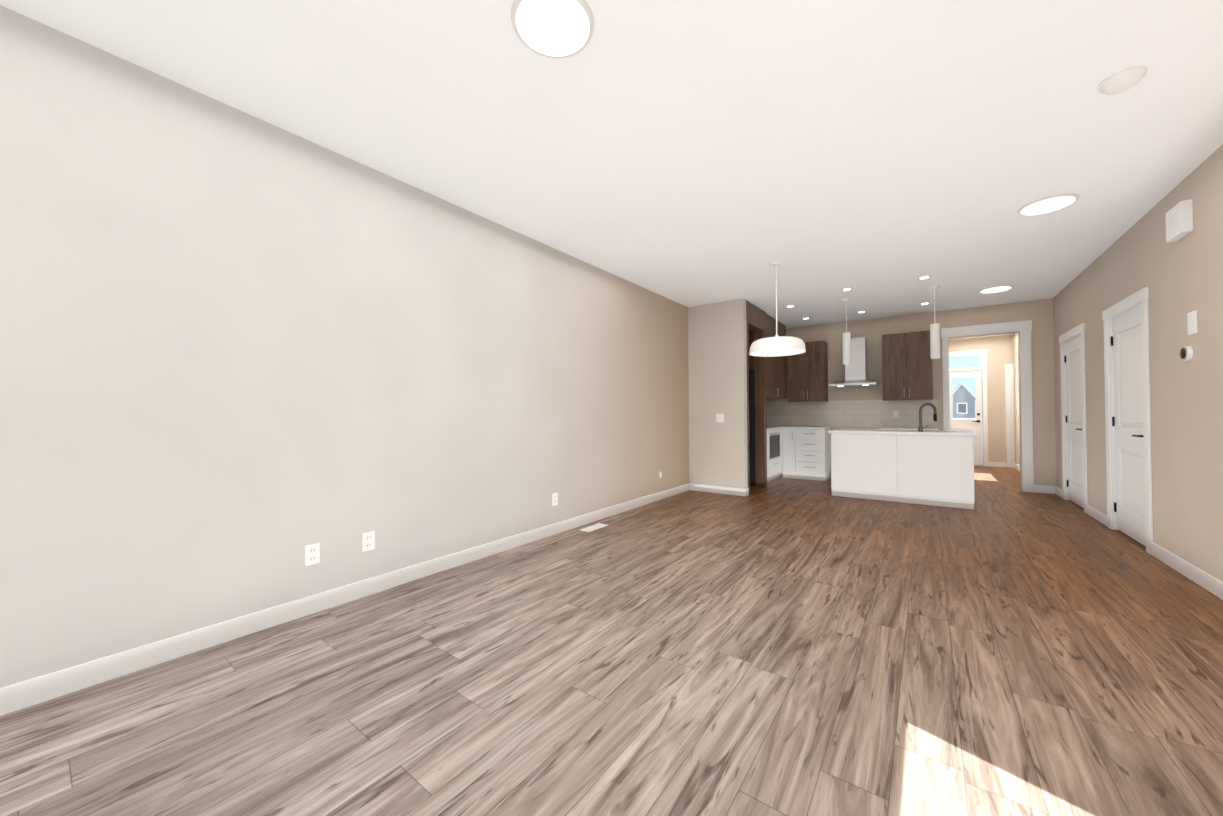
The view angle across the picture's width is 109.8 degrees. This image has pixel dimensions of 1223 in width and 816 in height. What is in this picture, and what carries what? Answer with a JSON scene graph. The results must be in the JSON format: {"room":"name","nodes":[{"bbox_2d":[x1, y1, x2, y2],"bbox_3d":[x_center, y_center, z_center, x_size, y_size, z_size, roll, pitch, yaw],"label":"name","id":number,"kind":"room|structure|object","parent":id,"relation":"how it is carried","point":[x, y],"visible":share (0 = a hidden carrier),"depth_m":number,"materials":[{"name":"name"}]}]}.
{"room":"living room","nodes":[
{"label":"living room","id":0,"kind":"room"},
{"bbox_2d":[0,5,688,687],"bbox_3d":[0.594,-0.150,5.790,0.145,2.740,14.280,-1,-1,36],"label":"wall","id":1,"kind":"structure","parent":0,"point":[244,359],"depth_m":2.27,"materials":[{"name":"beige paint"}]},
{"bbox_2d":[305,542,319,565],"bbox_3d":[-1.730,0.846,2.486,0.008,0.118,0.075,-1,-1,36],"label":"electrical outlet","id":2,"kind":"object","parent":1,"relation":"attached to","point":[312,554],"visible":1,"depth_m":2.48,"materials":[{"name":"white plastic"}]},
{"bbox_2d":[0,483,691,715],"bbox_3d":[-1.156,1.141,3.253,0.017,0.105,7.860,-1,-1,36],"label":"baseboard","id":3,"kind":"structure","parent":1,"relation":"attached to","point":[56,684],"depth_m":2.25,"materials":[{"name":"white wood"}]},
{"bbox_2d":[362,531,374,551],"bbox_3d":[-1.546,0.849,2.736,0.008,0.118,0.075,-1,-1,36],"label":"electrical outlet","id":4,"kind":"object","parent":1,"relation":"attached to","point":[368,541],"visible":1,"depth_m":2.73,"materials":[{"name":"white plastic"}]},
{"bbox_2d":[552,493,557,505],"bbox_3d":[-0.540,0.873,4.106,0.008,0.118,0.075,-1,-1,36],"label":"electrical outlet","id":5,"kind":"object","parent":1,"relation":"attached to","point":[554,499],"visible":1,"depth_m":4.10,"materials":[{"name":"white plastic"}]},
{"bbox_2d":[0,466,1222,815],"bbox_3d":[2.395,1.234,4.453,4.600,0.080,14.280,-1,-1,36],"label":"floor","id":6,"kind":"structure","parent":0,"point":[792,646],"depth_m":1.79,"materials":[{"name":"wood"}]},
{"bbox_2d":[580,523,607,531],"bbox_3d":[-0.174,1.200,4.318,0.120,0.007,0.320,-1,-1,36],"label":"floor vent","id":7,"kind":"object","parent":6,"relation":"in","point":[593,527],"visible":1,"depth_m":4.31,"materials":[{"name":"white metal"}]},
{"bbox_2d":[746,300,785,493],"bbox_3d":[2.214,-0.138,7.163,0.848,2.738,2.168,-1,-1,36],"label":"tall cabinet","id":8,"kind":"object","parent":6,"relation":"on","point":[766,377],"visible":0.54,"depth_m":6.74,"materials":[{"name":"brown wood"}]},
{"bbox_2d":[767,430,770,481],"bbox_3d":[2.165,0.798,7.096,0.815,0.865,0.217,-1,-1,36],"label":"base cabinet","id":9,"kind":"object","parent":6,"relation":"on","point":[768,431],"depth_m":6.93,"materials":[{"name":"white wood"}]},
{"bbox_2d":[771,430,782,480],"bbox_3d":[2.408,0.802,7.426,0.815,0.865,0.602,-1,-1,36],"label":"base cabinet","id":10,"kind":"object","parent":6,"relation":"on","point":[776,435],"depth_m":7.30,"materials":[{"name":"white wood"}]},
{"bbox_2d":[767,426,782,429],"bbox_3d":[2.576,0.374,7.663,0.817,0.075,1.610,-1,-1,36],"label":"countertop","id":11,"kind":"structure","parent":10,"relation":"on","point":[768,427],"depth_m":7.31,"materials":[{"name":"white stone"}]},
{"bbox_2d":[783,430,794,478],"bbox_3d":[3.268,0.802,7.752,0.232,0.865,0.641,-1,-1,36],"label":"base cabinet","id":12,"kind":"object","parent":6,"relation":"on","point":[788,435],"depth_m":7.49,"materials":[{"name":"white wood"}]},
{"bbox_2d":[795,430,830,480],"bbox_3d":[3.550,0.798,7.545,0.468,0.865,0.641,-1,-1,36],"label":"base cabinet","id":13,"kind":"object","parent":6,"relation":"on","point":[798,452],"depth_m":7.30,"materials":[{"name":"white wood"}]},
{"bbox_2d":[783,426,830,429],"bbox_3d":[3.463,0.349,7.610,0.675,0.035,0.647,-1,-1,36],"label":"countertop","id":14,"kind":"structure","parent":13,"relation":"on","point":[784,427],"depth_m":7.41,"materials":[{"name":"white stone"}]},
{"bbox_2d":[879,427,938,429],"bbox_3d":[4.649,0.333,6.738,0.750,0.035,0.647,-1,-1,36],"label":"countertop","id":15,"kind":"structure","parent":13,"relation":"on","point":[884,428],"depth_m":6.57,"materials":[{"name":"white stone"}]},
{"bbox_2d":[831,435,975,509],"bbox_3d":[3.863,0.776,5.793,1.522,0.861,0.710,-1,-1,36],"label":"kitchen island","id":16,"kind":"object","parent":6,"relation":"on","point":[920,465],"depth_m":5.45,"materials":[{"name":"white wood"}]},
{"bbox_2d":[828,429,975,434],"bbox_3d":[3.864,0.325,5.803,1.570,0.040,0.760,-1,-1,36],"label":"island countertop","id":17,"kind":"structure","parent":16,"relation":"on","point":[838,431],"depth_m":5.56,"materials":[{"name":"white stone"}]},
{"bbox_2d":[920,403,935,430],"bbox_3d":[4.063,0.115,5.528,0.195,0.371,0.161,-1,-1,36],"label":"faucet","id":18,"kind":"object","parent":17,"relation":"on","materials":[{"name":"black metal"}]},
{"bbox_2d":[0,0,1222,339],"bbox_3d":[2.383,-1.595,4.491,4.600,0.100,14.280,-1,-1,36],"label":"ceiling","id":19,"kind":"structure","parent":0,"point":[880,156],"depth_m":2.33,"materials":[{"name":"paint"}]},
{"bbox_2d":[511,0,593,57],"bbox_3d":[-0.238,-1.562,1.750,0.336,0.016,0.336,-1,-1,36],"label":"ceiling light","id":20,"kind":"object","parent":19,"relation":"attached to","point":[556,28],"visible":1,"depth_m":1.75,"materials":[{"name":"white plastic"}]},
{"bbox_2d":[749,260,805,356],"bbox_3d":[1.740,-1.059,4.535,0.556,0.964,0.556,-1,-1,36],"label":"dome pendant light","id":21,"kind":"object","parent":19,"relation":"hanging from","point":[776,345],"visible":1,"depth_m":4.40,"materials":[{"name":"white metal"}]},
{"bbox_2d":[842,298,850,363],"bbox_3d":[3.301,-1.073,6.045,0.110,0.910,0.110,-1,-1,36],"label":"pendant light","id":22,"kind":"object","parent":19,"relation":"hanging from","point":[846,345],"visible":1,"depth_m":6.00,"materials":[{"name":"white"}]},
{"bbox_2d":[917,276,930,278],"bbox_3d":[3.695,-1.540,5.077,0.134,0.006,0.134,-1,-1,36],"label":"recessed light","id":23,"kind":"object","parent":19,"relation":"in","point":[924,277],"visible":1,"depth_m":5.07,"materials":[{"name":"white"}]},
{"bbox_2d":[929,286,939,358],"bbox_3d":[4.103,-1.085,5.456,0.110,0.910,0.110,-1,-1,36],"label":"pendant light","id":24,"kind":"object","parent":19,"relation":"hanging from","point":[934,340],"visible":1,"depth_m":5.42,"materials":[{"name":"white"}]},
{"bbox_2d":[979,285,1012,292],"bbox_3d":[4.966,-1.534,5.558,0.336,0.016,0.336,-1,-1,36],"label":"disc","id":25,"kind":"object","parent":19,"relation":"attached to","point":[995,289],"visible":1,"depth_m":5.54,"materials":[{"name":"white"}]},
{"bbox_2d":[1017,193,1078,215],"bbox_3d":[3.345,-1.557,3.300,0.336,0.016,0.336,-1,-1,36],"label":"ceiling light","id":26,"kind":"object","parent":19,"relation":"attached to","point":[1047,204],"visible":1,"depth_m":3.27,"materials":[{"name":"white plastic"}]},
{"bbox_2d":[1098,66,1146,94],"bbox_3d":[2.447,-1.557,2.061,0.150,0.042,0.150,-1,-1,36],"label":"smoke detector","id":27,"kind":"object","parent":19,"relation":"attached to","point":[1123,80],"visible":0.98,"depth_m":2.04,"materials":[{"name":"white plastic"}]},
{"bbox_2d":[688,298,747,488],"bbox_3d":[1.531,-0.148,6.243,0.840,2.740,0.120,-1,-1,36],"label":"wall","id":28,"kind":"structure","parent":0,"point":[717,366],"depth_m":6.17,"materials":[{"name":"paint"}]},
{"bbox_2d":[716,414,723,421],"bbox_3d":[1.550,0.141,6.146,0.116,0.120,0.008,-1,-1,36],"label":"light switch","id":29,"kind":"object","parent":28,"relation":"attached to","point":[719,417],"visible":1,"depth_m":6.14,"materials":[{"name":"white plastic"}]},
{"bbox_2d":[692,483,747,495],"bbox_3d":[1.515,1.169,6.159,0.824,0.105,0.014,-1,-1,36],"label":"baseboard","id":30,"kind":"structure","parent":28,"relation":"attached to","point":[695,487],"depth_m":6.12,"materials":[{"name":"white wood"}]},
{"bbox_2d":[766,298,1055,490],"bbox_3d":[4.500,-0.146,7.347,4.320,2.740,0.146,-1,-1,36],"label":"wall","id":31,"kind":"structure","parent":0,"point":[865,407],"depth_m":6.99,"materials":[{"name":"paint"}]},
{"bbox_2d":[788,340,827,401],"bbox_3d":[3.529,-0.637,7.747,0.607,1.060,0.363,-1,-1,36],"label":"upper cabinet","id":32,"kind":"object","parent":31,"relation":"attached to","point":[808,375],"visible":0.94,"depth_m":7.60,"materials":[{"name":"brown wood"}]},
{"bbox_2d":[828,337,878,386],"bbox_3d":[4.086,-0.772,7.259,0.690,0.808,0.492,-1,-1,36],"label":"range hood","id":33,"kind":"object","parent":31,"relation":"attached to","point":[856,372],"visible":0.96,"depth_m":7.20,"materials":[{"name":"silver metal"}]},
{"bbox_2d":[893,410,898,417],"bbox_3d":[4.698,0.100,7.104,0.080,0.120,0.006,-1,-1,36],"label":"outlet","id":34,"kind":"object","parent":31,"relation":"attached to","point":[895,413],"visible":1,"depth_m":7.10,"materials":[{"name":"white plastic"}]},
{"bbox_2d":[882,330,932,400],"bbox_3d":[4.721,-0.654,6.872,0.650,1.060,0.363,-1,-1,36],"label":"upper cabinet","id":35,"kind":"object","parent":31,"relation":"attached to","point":[906,367],"visible":0.98,"depth_m":6.74,"materials":[{"name":"brown wood"}]},
{"bbox_2d":[941,320,1033,491],"bbox_3d":[5.644,-0.023,6.495,1.030,2.460,0.162,-1,-1,36],"label":"door frame","id":36,"kind":"structure","parent":31,"relation":"attached to","point":[1024,328],"depth_m":6.19,"materials":[{"name":"white wood"}]},
{"bbox_2d":[949,335,1014,466],"bbox_3d":[6.574,-0.117,10.170,4.320,2.740,0.140,-1,-1,36],"label":"wall","id":37,"kind":"structure","parent":0,"point":[999,352],"depth_m":9.01,"materials":[{"name":"paint"}]},
{"bbox_2d":[949,349,1014,467],"bbox_3d":[7.818,-0.001,9.216,1.182,2.470,0.122,-1,-1,36],"label":"door","id":38,"kind":"structure","parent":37,"relation":"attached to","point":[975,426],"depth_m":9.16,"materials":[{"name":"white painted wood"},{"name":"glass"},{"name":"matte black metal"}]},
{"bbox_2d":[989,462,1005,466],"bbox_3d":[8.055,1.178,8.974,0.275,0.105,0.014,-1,-1,36],"label":"baseboard","id":39,"kind":"structure","parent":37,"relation":"attached to","point":[998,464],"depth_m":8.96,"materials":[{"name":"white wood"}]},
{"bbox_2d":[1013,144,1222,581],"bbox_3d":[4.186,-0.201,3.152,0.140,2.740,14.280,-1,-1,36],"label":"wall","id":40,"kind":"structure","parent":0,"point":[1181,278],"depth_m":3.11,"materials":[{"name":"beige paint"}]},
{"bbox_2d":[1014,463,1051,493],"bbox_3d":[7.279,1.161,7.468,0.014,0.105,3.360,-1,-1,36],"label":"baseboard","id":41,"kind":"structure","parent":40,"relation":"attached to","point":[1049,488],"depth_m":6.05,"materials":[{"name":"white wood"}]},
{"bbox_2d":[1052,486,1062,497],"bbox_3d":[6.073,1.144,5.829,0.017,0.105,0.430,-1,-1,36],"label":"baseboard","id":42,"kind":"structure","parent":40,"relation":"attached to","point":[1055,490],"depth_m":5.90,"materials":[{"name":"white wood"}]},
{"bbox_2d":[1059,323,1087,512],"bbox_3d":[5.675,0.118,5.226,0.143,2.144,1.054,-1,-1,36],"label":"door","id":43,"kind":"structure","parent":40,"relation":"attached to","point":[1073,419],"depth_m":5.32,"materials":[{"name":"white wood"}]},
{"bbox_2d":[1086,504,1107,526],"bbox_3d":[5.124,1.131,4.534,0.014,0.105,0.720,-1,-1,36],"label":"baseboard","id":44,"kind":"structure","parent":40,"relation":"attached to","point":[1099,516],"depth_m":4.54,"materials":[{"name":"white wood"}]},
{"bbox_2d":[1102,287,1152,554],"bbox_3d":[4.644,0.104,3.824,0.143,2.144,1.034,-1,-1,36],"label":"door","id":45,"kind":"structure","parent":40,"relation":"attached to","point":[1128,421],"depth_m":3.87,"materials":[{"name":"white wood"}]},
{"bbox_2d":[1166,199,1192,242],"bbox_3d":[3.917,-1.287,2.970,0.052,0.210,0.230,-1,-1,36],"label":"door chime","id":46,"kind":"object","parent":40,"relation":"attached to","point":[1179,220],"visible":1,"depth_m":2.92,"materials":[{"name":"white plastic"}]},
{"bbox_2d":[1180,346,1192,360],"bbox_3d":[3.915,-0.373,2.931,0.030,0.100,0.100,-1,-1,36],"label":"thermostat","id":47,"kind":"object","parent":40,"relation":"attached to","point":[1186,353],"visible":1,"depth_m":2.91,"materials":[{"name":"white plastic"}]},
{"bbox_2d":[1151,542,1222,599],"bbox_3d":[2.150,1.090,0.484,0.014,0.105,7.310,-1,-1,36],"label":"baseboard","id":48,"kind":"structure","parent":40,"relation":"attached to","point":[1200,577],"depth_m":2.93,"materials":[{"name":"white wood"}]},
{"bbox_2d":[1187,310,1197,334],"bbox_3d":[3.880,-0.568,2.872,0.012,0.150,0.100,-1,-1,36],"label":"light switch","id":49,"kind":"object","parent":40,"relation":"attached to","point":[1192,322],"visible":1,"depth_m":2.86,"materials":[{"name":"white plastic"}]},
{"label":"outside","id":50,"kind":"structure","parent":0,"visible":0},
{"bbox_2d":[949,356,982,441],"bbox_3d":[13.927,-5.186,17.173,20.000,15.000,0.050,-1,-1,36],"label":"sky","id":51,"kind":"structure","parent":50,"point":[960,361],"depth_m":17.03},
{"bbox_3d":[11.023,1.342,13.091,20.000,0.100,9.860,-1,-1,36],"label":"ground","id":52,"kind":"structure","parent":50,"visible":0},
{"bbox_2d":[952,382,982,444],"bbox_3d":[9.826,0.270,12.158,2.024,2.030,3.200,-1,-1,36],"label":"house","id":53,"kind":"structure","parent":52,"relation":"on","point":[966,412],"depth_m":12.39,"materials":[{"name":"blue"}]}
]}

